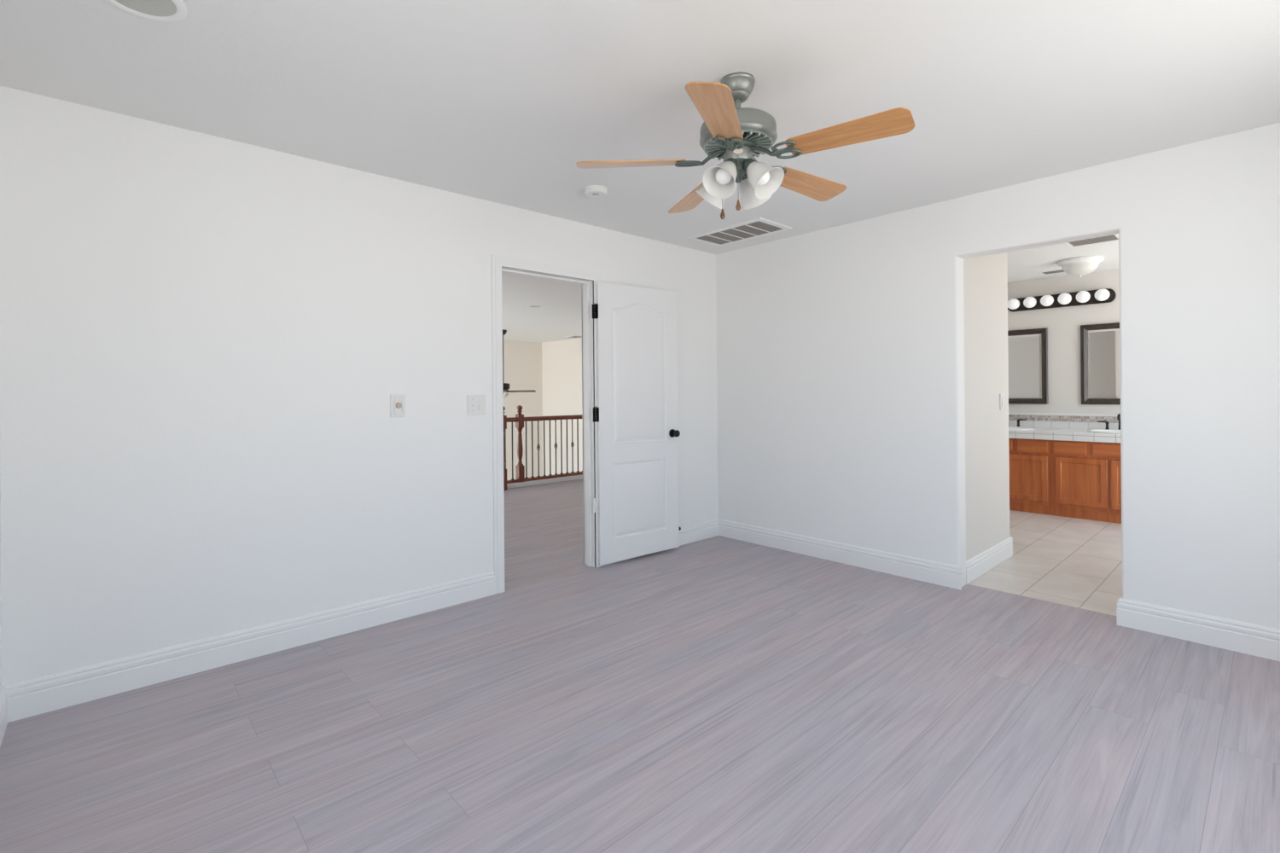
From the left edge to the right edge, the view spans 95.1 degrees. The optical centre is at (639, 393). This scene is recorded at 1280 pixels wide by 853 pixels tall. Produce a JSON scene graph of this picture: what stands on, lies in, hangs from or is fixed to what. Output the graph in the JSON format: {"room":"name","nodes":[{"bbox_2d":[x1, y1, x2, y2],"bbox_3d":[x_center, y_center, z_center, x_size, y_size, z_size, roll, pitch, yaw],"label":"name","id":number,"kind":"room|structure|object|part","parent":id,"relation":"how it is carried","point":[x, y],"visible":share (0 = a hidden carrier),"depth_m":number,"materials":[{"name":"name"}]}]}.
{"room":"empty bedroom","nodes":[
{"label":"empty bedroom","id":0,"kind":"room"},
{"bbox_2d":[0,463,2,691],"bbox_3d":[-1.157,0.029,0.735,0.123,2.440,3.960,0,0,-42],"label":"wall","id":1,"kind":"structure","parent":0,"point":[1,671],"depth_m":2.22,"materials":[{"name":"white paint"}]},
{"bbox_2d":[0,686,7,747],"bbox_3d":[-1.137,1.178,0.826,0.015,0.141,3.840,0,0,-42],"label":"baseboard","id":2,"kind":"structure","parent":1,"relation":"attached to","point":[3,695],"depth_m":2.16,"materials":[{"name":"white"}]},
{"bbox_2d":[0,85,718,686],"bbox_3d":[0.387,0.017,4.912,8.040,2.440,0.120,0,0,-42],"label":"wall","id":3,"kind":"structure","parent":0,"point":[206,341],"depth_m":2.75,"materials":[{"name":"white paint"}]},
{"bbox_2d":[3,571,494,722],"bbox_3d":[-1.669,1.183,2.931,2.072,0.141,0.015,0,0,-42],"label":"baseboard","id":4,"kind":"structure","parent":3,"relation":"attached to","point":[29,698],"depth_m":2.69,"materials":[{"name":"white"}]},
{"bbox_2d":[390,394,405,417],"bbox_3d":[-1.335,0.070,3.235,0.078,0.125,0.030,0,0,-42],"label":"light switch","id":5,"kind":"object","parent":3,"relation":"attached to","point":[398,401],"visible":1,"depth_m":3.23,"materials":[{"name":"white plastic"}]},
{"bbox_3d":[-1.330,0.068,3.230,0.033,0.033,0.016,0,0,-42],"label":"knob","id":6,"kind":"part","parent":5,"relation":"part of","materials":[{"name":"beige plastic"}]},
{"bbox_2d":[467,395,485,415],"bbox_3d":[-0.991,0.071,3.556,0.118,0.122,0.021,0,0,-42],"label":"switch plate","id":7,"kind":"object","parent":3,"relation":"attached to","point":[476,404],"visible":1,"depth_m":3.56,"materials":[{"name":"white plastic"}]},
{"bbox_2d":[490,254,603,593],"bbox_3d":[-0.639,0.191,3.972,0.863,2.109,0.152,0,0,-42],"label":"trim","id":8,"kind":"structure","parent":3,"relation":"attached to","point":[587,279],"depth_m":3.98,"materials":[{"name":"white wood"}]},
{"bbox_2d":[592,281,680,564],"bbox_3d":[-0.018,0.210,4.383,0.780,2.012,0.171,0,0,-38],"label":"door","id":9,"kind":"structure","parent":3,"relation":"in","point":[635,414],"depth_m":4.35,"materials":[{"name":"white paint"}]},
{"bbox_3d":[-0.334,-0.581,4.161,0.020,0.100,0.002,0,0,-38],"label":"hinge plate","id":10,"kind":"part","parent":9,"relation":"part of","materials":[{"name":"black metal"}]},
{"bbox_3d":[-0.327,0.154,4.161,0.020,0.100,0.002,0,0,-38],"label":"hinge plate","id":11,"kind":"part","parent":9,"relation":"part of","materials":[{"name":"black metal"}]},
{"bbox_3d":[-0.322,0.799,4.161,0.020,0.100,0.002,0,0,-38],"label":"hinge plate","id":12,"kind":"part","parent":9,"relation":"part of","materials":[{"name":"white metal"}]},
{"bbox_3d":[0.274,0.314,4.548,0.066,0.066,0.068,0,0,-38],"label":"knob","id":13,"kind":"part","parent":9,"relation":"part of","materials":[{"name":"black metal"}]},
{"bbox_2d":[603,518,718,565],"bbox_3d":[0.210,1.168,4.649,1.290,0.141,0.015,0,0,-42],"label":"baseboard","id":14,"kind":"structure","parent":3,"relation":"attached to","point":[692,533],"depth_m":4.89,"materials":[{"name":"white"}]},
{"bbox_2d":[503,340,542,480],"bbox_3d":[-5.237,1.442,11.005,7.950,5.190,0.120,0,0,-42],"label":"wall","id":15,"kind":"structure","parent":0,"point":[522,360],"depth_m":13.32,"materials":[{"name":"white paint"}]},
{"bbox_2d":[0,478,1279,852],"bbox_3d":[0.539,1.286,4.757,8.040,0.100,7.620,0,0,-42],"label":"floor","id":16,"kind":"structure","parent":0,"point":[718,694],"depth_m":2.17,"materials":[{"name":"grey laminate"}]},
{"bbox_2d":[503,405,582,490],"bbox_3d":[-0.465,0.699,8.874,3.777,1.088,0.219,0,0,-42],"label":"stair railing","id":17,"kind":"object","parent":16,"relation":"on","point":[519,419],"visible":0.34,"depth_m":8.03,"materials":[{"name":"red wood"}]},
{"bbox_3d":[-1.782,0.711,7.578,0.088,1.090,0.088,0,0,-42],"label":"newel post","id":18,"kind":"part","parent":17,"relation":"part of","materials":[{"name":"red wood"}]},
{"bbox_3d":[-1.623,0.685,7.907,0.088,1.040,0.088,0,0,-42],"label":"newel post","id":19,"kind":"part","parent":17,"relation":"part of","materials":[{"name":"red wood"}]},
{"bbox_3d":[-0.499,0.346,8.938,3.735,0.060,0.068,0,0,-42],"label":"handrail","id":20,"kind":"part","parent":17,"relation":"part of","materials":[{"name":"red wood"}]},
{"bbox_3d":[-0.492,1.171,8.938,3.735,0.038,0.064,0,0,-42],"label":"rail","id":21,"kind":"part","parent":17,"relation":"part of","materials":[{"name":"red wood"}]},
{"bbox_2d":[1008,438,1121,523],"bbox_3d":[4.388,0.831,5.840,0.643,0.745,2.068,0,0,-42],"label":"vanity cabinet","id":22,"kind":"object","parent":16,"relation":"on","point":[1078,480],"visible":0.45,"depth_m":5.66,"materials":[{"name":"brown wood"}]},
{"bbox_3d":[3.730,0.539,6.095,0.020,0.124,0.268,0,0,-42],"label":"drawer","id":23,"kind":"part","parent":22,"relation":"part of","materials":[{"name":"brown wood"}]},
{"bbox_3d":[3.888,0.852,5.925,0.020,0.455,0.406,0,0,-42],"label":"door","id":24,"kind":"part","parent":22,"relation":"part of","materials":[{"name":"brown wood"}]},
{"bbox_3d":[3.937,0.537,5.869,0.020,0.124,0.268,0,0,-42],"label":"drawer","id":25,"kind":"part","parent":22,"relation":"part of","materials":[{"name":"brown wood"}]},
{"bbox_2d":[1008,427,1120,442],"bbox_3d":[4.382,0.416,5.833,0.667,0.082,2.070,0,0,-42],"label":"countertop","id":26,"kind":"structure","parent":22,"relation":"on","point":[1065,434],"depth_m":5.69,"materials":[{"name":"white tile"}]},
{"bbox_2d":[1008,418,1026,426],"bbox_3d":[4.039,0.292,6.456,0.154,0.172,0.370,0,0,-42],"label":"faucet","id":27,"kind":"object","parent":26,"relation":"on","point":[1018,420],"visible":0.27,"depth_m":6.40,"materials":[{"name":"brown metal"}]},
{"bbox_3d":[4.166,0.329,6.392,0.052,0.096,0.106,0,0,-42],"label":"handle","id":28,"kind":"part","parent":27,"relation":"part of","materials":[{"name":"brown metal"}]},
{"bbox_2d":[1008,426,1035,430],"bbox_3d":[3.929,0.436,6.259,0.418,0.141,0.500,0,0,-42],"label":"sink","id":29,"kind":"object","parent":26,"relation":"in","point":[1009,427],"visible":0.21,"depth_m":6.07,"materials":[{"name":"white ceramic"}]},
{"bbox_2d":[1087,429,1120,433],"bbox_3d":[4.564,0.430,5.566,0.418,0.141,0.500,0,0,-42],"label":"sink","id":30,"kind":"object","parent":26,"relation":"in","point":[1103,431],"visible":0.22,"depth_m":5.71,"materials":[{"name":"white ceramic"}]},
{"bbox_2d":[1097,413,1120,430],"bbox_3d":[4.701,0.287,5.733,0.154,0.172,0.370,0,0,-42],"label":"faucet","id":31,"kind":"object","parent":26,"relation":"on","point":[1119,415],"visible":0.44,"depth_m":5.83,"materials":[{"name":"brown metal"}]},
{"bbox_3d":[4.649,0.325,5.864,0.052,0.096,0.106,0,0,-42],"label":"handle","id":32,"kind":"part","parent":31,"relation":"part of","materials":[{"name":"brown metal"}]},
{"bbox_3d":[4.701,0.287,5.733,0.154,0.172,0.054,0,0,-42],"label":"spout","id":33,"kind":"part","parent":31,"relation":"part of","materials":[{"name":"brown metal"}]},
{"bbox_3d":[4.143,0.535,5.644,0.020,0.124,0.268,0,0,-42],"label":"drawer","id":34,"kind":"part","parent":22,"relation":"part of","materials":[{"name":"brown wood"}]},
{"bbox_3d":[4.203,0.849,5.582,0.020,0.455,0.406,0,0,-42],"label":"door","id":35,"kind":"part","parent":22,"relation":"part of","materials":[{"name":"brown wood"}]},
{"bbox_3d":[4.350,0.533,5.418,0.020,0.124,0.268,0,0,-42],"label":"drawer","id":36,"kind":"part","parent":22,"relation":"part of","materials":[{"name":"brown wood"}]},
{"bbox_3d":[4.494,0.847,5.263,0.020,0.455,0.406,0,0,-42],"label":"door","id":37,"kind":"part","parent":22,"relation":"part of","materials":[{"name":"brown wood"}]},
{"bbox_2d":[0,0,1279,343],"bbox_3d":[-0.859,-1.242,6.263,8.040,0.100,13.420,0,0,-42],"label":"ceiling","id":38,"kind":"structure","parent":0,"point":[500,101],"depth_m":2.28,"materials":[{"name":"white paint"}]},
{"bbox_2d":[105,0,187,22],"bbox_3d":[-1.498,-1.184,1.754,0.224,0.008,0.224,0,0,-42],"label":"recessed light","id":39,"kind":"object","parent":38,"relation":"in","point":[159,10],"visible":1,"depth_m":1.80,"materials":[{"name":"white plastic"}]},
{"bbox_2d":[502,329,535,396],"bbox_3d":[-2.585,-0.550,10.905,1.146,1.252,1.166,0,0,-42],"label":"ceiling fan","id":40,"kind":"object","parent":38,"relation":"hanging from","point":[505,386],"visible":0.68,"depth_m":10.89,"materials":[{"name":"brown metal"}]},
{"bbox_3d":[-2.488,0.011,10.871,0.108,0.128,0.125,0,0,-42],"label":"lamp shade","id":41,"kind":"part","parent":40,"relation":"part of","materials":[{"name":"white glass"}]},
{"bbox_3d":[-2.190,-0.034,10.917,0.480,0.008,0.130,0,-12,0],"label":"blade","id":42,"kind":"part","parent":40,"relation":"part of","materials":[{"name":"brown"}]},
{"bbox_2d":[527,305,542,308],"bbox_3d":[-1.434,-1.183,7.992,0.210,0.007,0.210,0,0,-42],"label":"recessed light","id":43,"kind":"object","parent":38,"relation":"in","point":[531,306],"visible":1,"depth_m":8.00,"materials":[{"name":"white"}]},
{"bbox_2d":[565,335,581,337],"bbox_3d":[-1.359,-1.181,12.291,0.300,0.009,0.350,0,0,-42],"label":"ceiling vent","id":44,"kind":"object","parent":38,"relation":"in","point":[573,336],"visible":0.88,"depth_m":12.23,"materials":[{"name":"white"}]},
{"bbox_2d":[583,185,607,197],"bbox_3d":[-0.259,-1.179,3.437,0.140,0.038,0.140,0,0,-42],"label":"smoke detector","id":45,"kind":"object","parent":38,"relation":"attached to","point":[591,191],"visible":1,"depth_m":3.40,"materials":[{"name":"white plastic"}]},
{"bbox_2d":[687,217,791,246],"bbox_3d":[0.739,-1.202,4.397,0.390,0.009,0.680,0,0,-42],"label":"ceiling vent","id":46,"kind":"object","parent":38,"relation":"in","point":[759,227],"visible":1,"depth_m":4.36,"materials":[{"name":"white metal"}]},
{"bbox_2d":[576,71,914,219],"bbox_3d":[0.413,-0.938,2.263,1.184,0.533,1.198,0,0,-42],"label":"ceiling fan","id":47,"kind":"object","parent":38,"relation":"hanging from","point":[735,134],"visible":1,"depth_m":2.17,"materials":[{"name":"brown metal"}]},
{"bbox_3d":[-0.035,-0.886,2.257,0.419,0.006,0.138,-2,12,0],"label":"blade","id":48,"kind":"part","parent":47,"relation":"part of","materials":[{"name":"brown wood"}]},
{"bbox_3d":[0.251,-0.888,2.649,0.138,0.006,0.419,-14,3,-18],"label":"blade","id":49,"kind":"part","parent":47,"relation":"part of","materials":[{"name":"brown wood"}]},
{"bbox_3d":[0.294,-0.800,2.328,0.132,0.143,0.142,0,0,-42],"label":"lamp shade","id":50,"kind":"part","parent":47,"relation":"part of","materials":[{"name":"white glass"}]},
{"bbox_3d":[0.250,-0.888,1.863,0.138,0.006,0.419,13,5,17],"label":"blade","id":51,"kind":"part","parent":47,"relation":"part of","materials":[{"name":"brown wood"}]},
{"bbox_3d":[0.307,-0.800,2.171,0.142,0.143,0.132,0,0,-42],"label":"lamp shade","id":52,"kind":"part","parent":47,"relation":"part of","materials":[{"name":"white glass"}]},
{"bbox_3d":[0.317,-0.816,2.185,0.074,0.076,0.062,0,0,-42],"label":"bulb","id":53,"kind":"part","parent":47,"relation":"part of","materials":[{"name":"white glass"}]},
{"bbox_2d":[704,129,773,160],"bbox_3d":[0.378,-0.953,2.256,0.264,0.019,0.264,0,0,-42],"label":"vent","id":54,"kind":"object","parent":47,"relation":"attached to","point":[753,139],"depth_m":2.21,"materials":[{"name":"grey metal"}]},
{"bbox_3d":[0.451,-0.801,2.341,0.142,0.143,0.132,0,0,-42],"label":"lamp shade","id":55,"kind":"part","parent":47,"relation":"part of","materials":[{"name":"white glass"}]},
{"bbox_3d":[0.450,-0.818,2.193,0.062,0.076,0.074,0,0,-42],"label":"bulb","id":56,"kind":"part","parent":47,"relation":"part of","materials":[{"name":"white glass"}]},
{"bbox_3d":[0.464,-0.802,2.184,0.132,0.143,0.142,0,0,-42],"label":"lamp shade","id":57,"kind":"part","parent":47,"relation":"part of","materials":[{"name":"white glass"}]},
{"bbox_3d":[0.713,-0.892,2.498,0.419,0.006,0.138,1,-13,-36],"label":"blade","id":58,"kind":"part","parent":47,"relation":"part of","materials":[{"name":"brown wood"}]},
{"bbox_3d":[0.713,-0.892,2.013,0.419,0.006,0.138,1,-12,36],"label":"blade","id":59,"kind":"part","parent":47,"relation":"part of","materials":[{"name":"brown wood"}]},
{"bbox_2d":[1038,268,1064,274],"bbox_3d":[4.258,-1.231,5.862,0.190,0.009,0.400,0,0,-42],"label":"ceiling vent","id":60,"kind":"object","parent":38,"relation":"in","point":[1059,270],"visible":0.37,"depth_m":5.92,"materials":[{"name":"white metal"}]},
{"bbox_2d":[1057,256,1103,277],"bbox_3d":[4.073,-1.153,5.414,0.340,0.163,0.340,0,0,-42],"label":"flush ceiling light","id":61,"kind":"object","parent":38,"relation":"attached to","point":[1079,266],"visible":1,"depth_m":5.32,"materials":[{"name":"white glass"}]},
{"bbox_2d":[1064,233,1118,247],"bbox_3d":[3.570,-1.226,4.636,0.440,0.009,0.340,0,0,-42],"label":"ceiling vent","id":62,"kind":"object","parent":38,"relation":"in","point":[1114,237],"visible":0.48,"depth_m":4.71,"materials":[{"name":"white metal"}]},
{"bbox_2d":[541,269,1120,476],"bbox_3d":[1.680,1.382,9.378,0.120,5.190,12.220,0,0,-42],"label":"wall","id":63,"kind":"structure","parent":0,"point":[1063,324],"depth_m":6.34,"materials":[{"name":"white paint"}]},
{"bbox_2d":[506,474,582,488],"bbox_3d":[-0.515,1.218,8.916,3.800,0.055,0.180,0,0,-42],"label":"trim","id":64,"kind":"structure","parent":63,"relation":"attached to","point":[574,477],"depth_m":8.07,"materials":[{"name":"white paint"}]},
{"bbox_2d":[1007,327,1048,404],"bbox_3d":[4.180,-0.290,6.519,0.030,0.820,0.610,0,0,-42],"label":"mirror","id":65,"kind":"object","parent":63,"relation":"attached to","point":[1027,349],"visible":0.63,"depth_m":6.43,"materials":[{"name":"grey mirror"}]},
{"bbox_2d":[1007,288,1116,311],"bbox_3d":[4.391,-0.982,6.168,0.185,0.140,0.956,0,0,-42],"label":"vanity light bar","id":66,"kind":"object","parent":63,"relation":"attached to","point":[1108,295],"visible":0.99,"depth_m":6.11,"materials":[{"name":"brown metal"}]},
{"bbox_2d":[1007,298,1019,309],"bbox_3d":[4.106,-0.979,6.432,0.120,0.120,0.120,0,0,3],"label":"bulb","id":67,"kind":"object","parent":66,"relation":"attached to","point":[1013,304],"depth_m":6.40,"materials":[{"name":"white glass"}]},
{"bbox_2d":[1023,296,1036,308],"bbox_3d":[4.210,-0.980,6.317,0.120,0.120,0.120,0,0,3],"label":"bulb","id":68,"kind":"object","parent":66,"relation":"attached to","point":[1029,302],"depth_m":6.29,"materials":[{"name":"white glass"}]},
{"bbox_2d":[1040,295,1053,306],"bbox_3d":[4.315,-0.981,6.203,0.120,0.120,0.120,0,0,3],"label":"bulb","id":69,"kind":"object","parent":66,"relation":"attached to","point":[1045,300],"depth_m":6.17,"materials":[{"name":"white glass"}]},
{"bbox_2d":[1057,292,1071,304],"bbox_3d":[4.419,-0.982,6.089,0.120,0.120,0.120,0,0,3],"label":"bulb","id":70,"kind":"object","parent":66,"relation":"attached to","point":[1066,298],"depth_m":6.06,"materials":[{"name":"white glass"}]},
{"bbox_2d":[1076,290,1090,302],"bbox_3d":[4.524,-0.983,5.974,0.120,0.120,0.120,0,0,3],"label":"bulb","id":71,"kind":"object","parent":66,"relation":"attached to","point":[1083,296],"depth_m":5.95,"materials":[{"name":"white glass"}]},
{"bbox_2d":[1094,289,1109,301],"bbox_3d":[4.629,-0.984,5.860,0.120,0.120,0.120,0,0,3],"label":"bulb","id":72,"kind":"object","parent":66,"relation":"attached to","point":[1100,294],"depth_m":5.83,"materials":[{"name":"white glass"}]},
{"bbox_2d":[1008,413,1118,430],"bbox_3d":[4.621,0.295,6.053,0.015,0.157,2.050,0,0,-42],"label":"backsplash","id":73,"kind":"structure","parent":63,"relation":"attached to","point":[1047,421],"depth_m":6.19,"materials":[{"name":"white tile"}]},
{"bbox_2d":[1080,322,1120,404],"bbox_3d":[4.787,-0.295,5.856,0.030,0.820,0.610,0,0,-42],"label":"mirror","id":74,"kind":"object","parent":63,"relation":"attached to","point":[1100,368],"visible":0.63,"depth_m":5.96,"materials":[{"name":"grey mirror"}]},
{"bbox_2d":[963,252,1009,560],"bbox_3d":[2.377,0.000,4.111,0.955,2.440,0.120,0,0,-42],"label":"wall","id":75,"kind":"structure","parent":0,"point":[985,277],"depth_m":4.04,"materials":[{"name":"white paint"}]},
{"bbox_2d":[965,536,1012,584],"bbox_3d":[2.434,1.149,4.062,0.950,0.141,0.015,0,0,-42],"label":"baseboard","id":76,"kind":"structure","parent":75,"relation":"attached to","point":[987,560],"depth_m":4.01,"materials":[{"name":"white"}]},
{"bbox_2d":[999,393,1004,410],"bbox_3d":[2.635,0.063,4.256,0.075,0.118,0.013,0,0,-42],"label":"bathroom switch plate","id":77,"kind":"object","parent":75,"relation":"attached to","point":[1001,395],"visible":1,"depth_m":4.24,"materials":[{"name":"white plastic"}]},
{"bbox_2d":[715,122,1279,629],"bbox_3d":[2.051,0.003,3.670,0.120,2.440,3.960,0,0,-42],"label":"wall","id":78,"kind":"structure","parent":0,"point":[840,406],"depth_m":3.41,"materials":[{"name":"white paint"}]},
{"bbox_2d":[718,518,961,590],"bbox_3d":[1.338,1.158,4.361,0.015,0.141,1.965,0,0,-42],"label":"baseboard","id":79,"kind":"structure","parent":78,"relation":"attached to","point":[939,573],"depth_m":4.18,"materials":[{"name":"white"}]},
{"bbox_2d":[1116,598,1279,661],"bbox_3d":[2.888,1.145,2.666,0.015,0.141,1.122,0,0,-42],"label":"baseboard","id":80,"kind":"structure","parent":78,"relation":"attached to","point":[1259,641],"depth_m":2.84,"materials":[{"name":"white"}]}
]}

